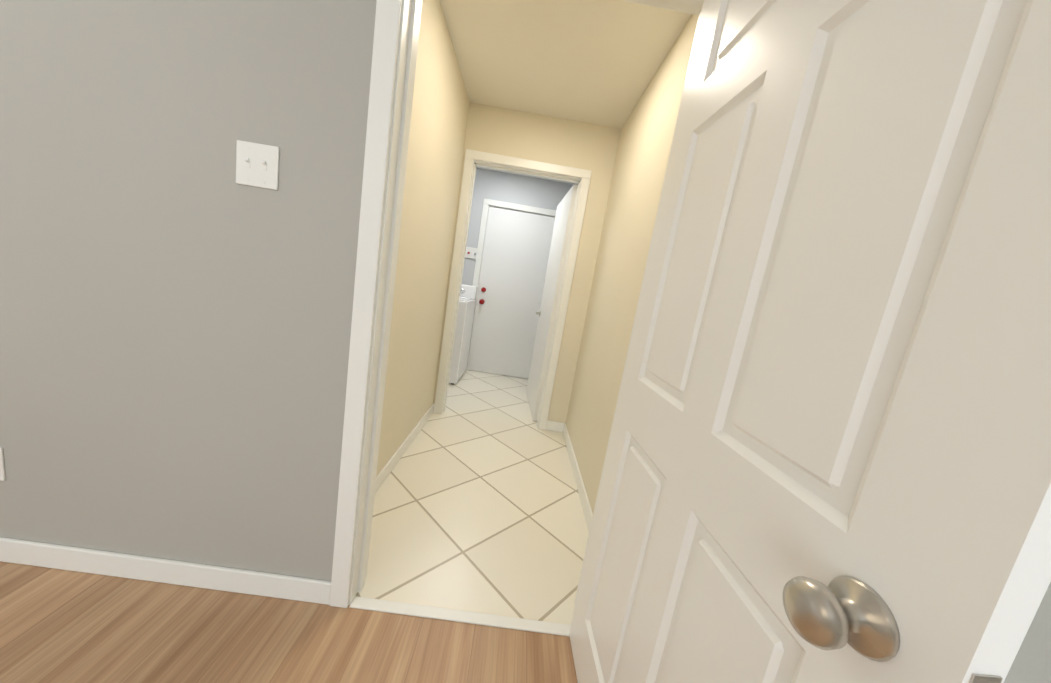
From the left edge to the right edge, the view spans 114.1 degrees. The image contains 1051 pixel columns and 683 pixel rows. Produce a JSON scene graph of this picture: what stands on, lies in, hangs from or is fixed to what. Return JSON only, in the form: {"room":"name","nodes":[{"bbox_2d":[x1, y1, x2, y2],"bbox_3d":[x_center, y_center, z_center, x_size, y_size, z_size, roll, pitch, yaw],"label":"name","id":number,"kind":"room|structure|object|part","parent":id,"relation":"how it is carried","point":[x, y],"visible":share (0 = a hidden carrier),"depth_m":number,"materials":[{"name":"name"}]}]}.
{"room":"bedroom","nodes":[
{"label":"bedroom","id":0,"kind":"room"},
{"bbox_2d":[0,0,376,580],"bbox_3d":[-2.599,-0.624,0.989,6.620,2.440,0.120,9,9,-2],"label":"wall","id":1,"kind":"structure","parent":0,"point":[176,304],"depth_m":1.00,"materials":[{"name":"grey paint"}]},
{"bbox_2d":[0,447,5,480],"bbox_3d":[-1.714,0.390,1.095,0.070,0.115,0.008,9,9,-2],"label":"electrical outlet","id":2,"kind":"object","parent":1,"relation":"attached to","point":[2,473],"visible":1,"depth_m":1.10,"materials":[{"name":"white plastic"}]},
{"bbox_2d":[0,537,330,604],"bbox_3d":[-1.857,0.680,1.139,4.500,0.085,0.013,9,9,-2],"label":"baseboard","id":3,"kind":"structure","parent":1,"relation":"attached to","point":[78,559],"depth_m":1.15,"materials":[{"name":"white"}]},
{"bbox_2d":[236,140,279,189],"bbox_3d":[-0.750,-0.492,0.950,0.116,0.115,0.014,9,9,-2],"label":"light switch","id":4,"kind":"object","parent":1,"relation":"attached to","point":[257,164],"visible":1,"depth_m":0.95,"materials":[{"name":"white plastic"}]},
{"bbox_2d":[330,0,703,612],"bbox_3d":[-0.043,-0.058,1.092,0.944,2.112,0.152,9,9,-2],"label":"door frame","id":5,"kind":"structure","parent":1,"relation":"attached to","point":[395,45],"depth_m":1.02,"materials":[{"name":"white"}]},
{"bbox_2d":[569,0,1050,682],"bbox_3d":[0.351,0.112,0.651,0.171,2.030,0.816,9,9,-4],"label":"bedroom door","id":6,"kind":"structure","parent":1,"relation":"in","point":[829,454],"depth_m":0.40,"materials":[{"name":"white"}]},
{"bbox_2d":[0,369,588,682],"bbox_3d":[-1.867,0.807,0.806,4.740,0.060,7.450,9,9,-2],"label":"floor","id":7,"kind":"structure","parent":0,"point":[61,626],"depth_m":1.15,"materials":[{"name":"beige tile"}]},
{"bbox_2d":[349,596,570,636],"bbox_3d":[-0.209,0.977,1.209,0.810,0.006,0.040,9,9,-2],"label":"trim","id":8,"kind":"structure","parent":7,"relation":"on","point":[459,616],"depth_m":1.21,"materials":[{"name":"white"}]},
{"bbox_2d":[449,284,477,384],"bbox_3d":[-1.007,-0.150,3.936,0.685,1.080,0.670,9,9,-2],"label":"washer","id":9,"kind":"object","parent":7,"relation":"on","point":[464,322],"visible":0.31,"depth_m":3.71,"materials":[{"name":"white metal"}]},
{"bbox_2d":[376,0,469,476],"bbox_3d":[-0.662,-0.461,1.911,0.120,2.440,1.630,9,9,-2],"label":"wall","id":10,"kind":"structure","parent":0,"point":[439,116],"depth_m":1.94,"materials":[{"name":"beige paint"}]},
{"bbox_2d":[375,403,434,492],"bbox_3d":[-0.775,0.699,2.100,0.030,0.085,1.630,9,9,-2],"label":"baseboard","id":11,"kind":"structure","parent":10,"relation":"attached to","point":[385,471],"depth_m":2.13,"materials":[{"name":"white"}]},
{"bbox_2d":[461,168,573,284],"bbox_3d":[-0.508,-0.819,4.259,2.080,2.440,0.120,9,9,-2],"label":"wall","id":12,"kind":"structure","parent":0,"point":[519,189],"depth_m":4.05,"materials":[{"name":"paint"}]},
{"bbox_2d":[465,247,476,258],"bbox_3d":[-0.647,-1.073,4.133,0.200,0.130,0.045,9,9,-2],"label":"washer outlet box","id":13,"kind":"object","parent":12,"relation":"attached to","point":[471,252],"visible":0.65,"depth_m":4.14,"materials":[{"name":"white plastic"}]},
{"bbox_2d":[467,206,554,378],"bbox_3d":[-0.199,-0.564,4.241,0.804,2.030,0.112,9,9,-2],"label":"exterior door","id":14,"kind":"structure","parent":12,"relation":"in","point":[516,251],"depth_m":4.24,"materials":[{"name":"white wood"}]},
{"bbox_3d":[-0.532,-0.564,4.218,0.066,0.213,0.068,9,9,-2],"label":"knob","id":15,"kind":"part","parent":14,"relation":"part of","materials":[{"name":"red metal"}]},
{"bbox_2d":[466,198,555,369],"bbox_3d":[-0.194,-0.605,4.288,0.944,2.112,0.137,9,9,-2],"label":"door frame","id":16,"kind":"structure","parent":12,"relation":"attached to","point":[487,203],"depth_m":4.08,"materials":[{"name":"white wood"}]},
{"bbox_2d":[433,102,620,422],"bbox_3d":[-0.503,-0.577,2.779,2.080,2.440,0.120,9,9,-2],"label":"wall","id":17,"kind":"structure","parent":0,"point":[540,138],"depth_m":2.59,"materials":[{"name":"beige paint"}]},
{"bbox_2d":[434,149,591,429],"bbox_3d":[-0.139,-0.356,2.819,0.964,2.112,0.157,9,9,-2],"label":"door frame","id":18,"kind":"structure","parent":17,"relation":"attached to","point":[474,159],"depth_m":2.70,"materials":[{"name":"white wood"}]},
{"bbox_2d":[526,184,577,420],"bbox_3d":[0.216,-0.344,3.303,0.129,2.030,0.834,8,9,-6],"label":"hall door","id":19,"kind":"structure","parent":17,"relation":"in","point":[557,254],"depth_m":3.10,"materials":[{"name":"white wood"}]},
{"bbox_2d":[439,0,691,184],"bbox_3d":[-0.305,-1.784,2.515,2.320,0.060,3.250,9,9,-2],"label":"ceiling","id":20,"kind":"structure","parent":0,"point":[598,62],"depth_m":1.85,"materials":[{"name":"beige paint"}]},
{"bbox_2d":[566,14,1050,682],"bbox_3d":[0.602,-0.063,0.734,0.140,2.440,7.330,9,9,-2],"label":"wall","id":21,"kind":"structure","parent":0,"point":[643,150],"depth_m":1.87,"materials":[{"name":"beige paint"}]},
{"bbox_2d":[559,422,592,530],"bbox_3d":[0.324,0.871,2.133,0.035,0.085,1.630,9,9,-2],"label":"baseboard","id":22,"kind":"structure","parent":21,"relation":"attached to","point":[585,503],"depth_m":2.14,"materials":[{"name":"white"}]}
]}

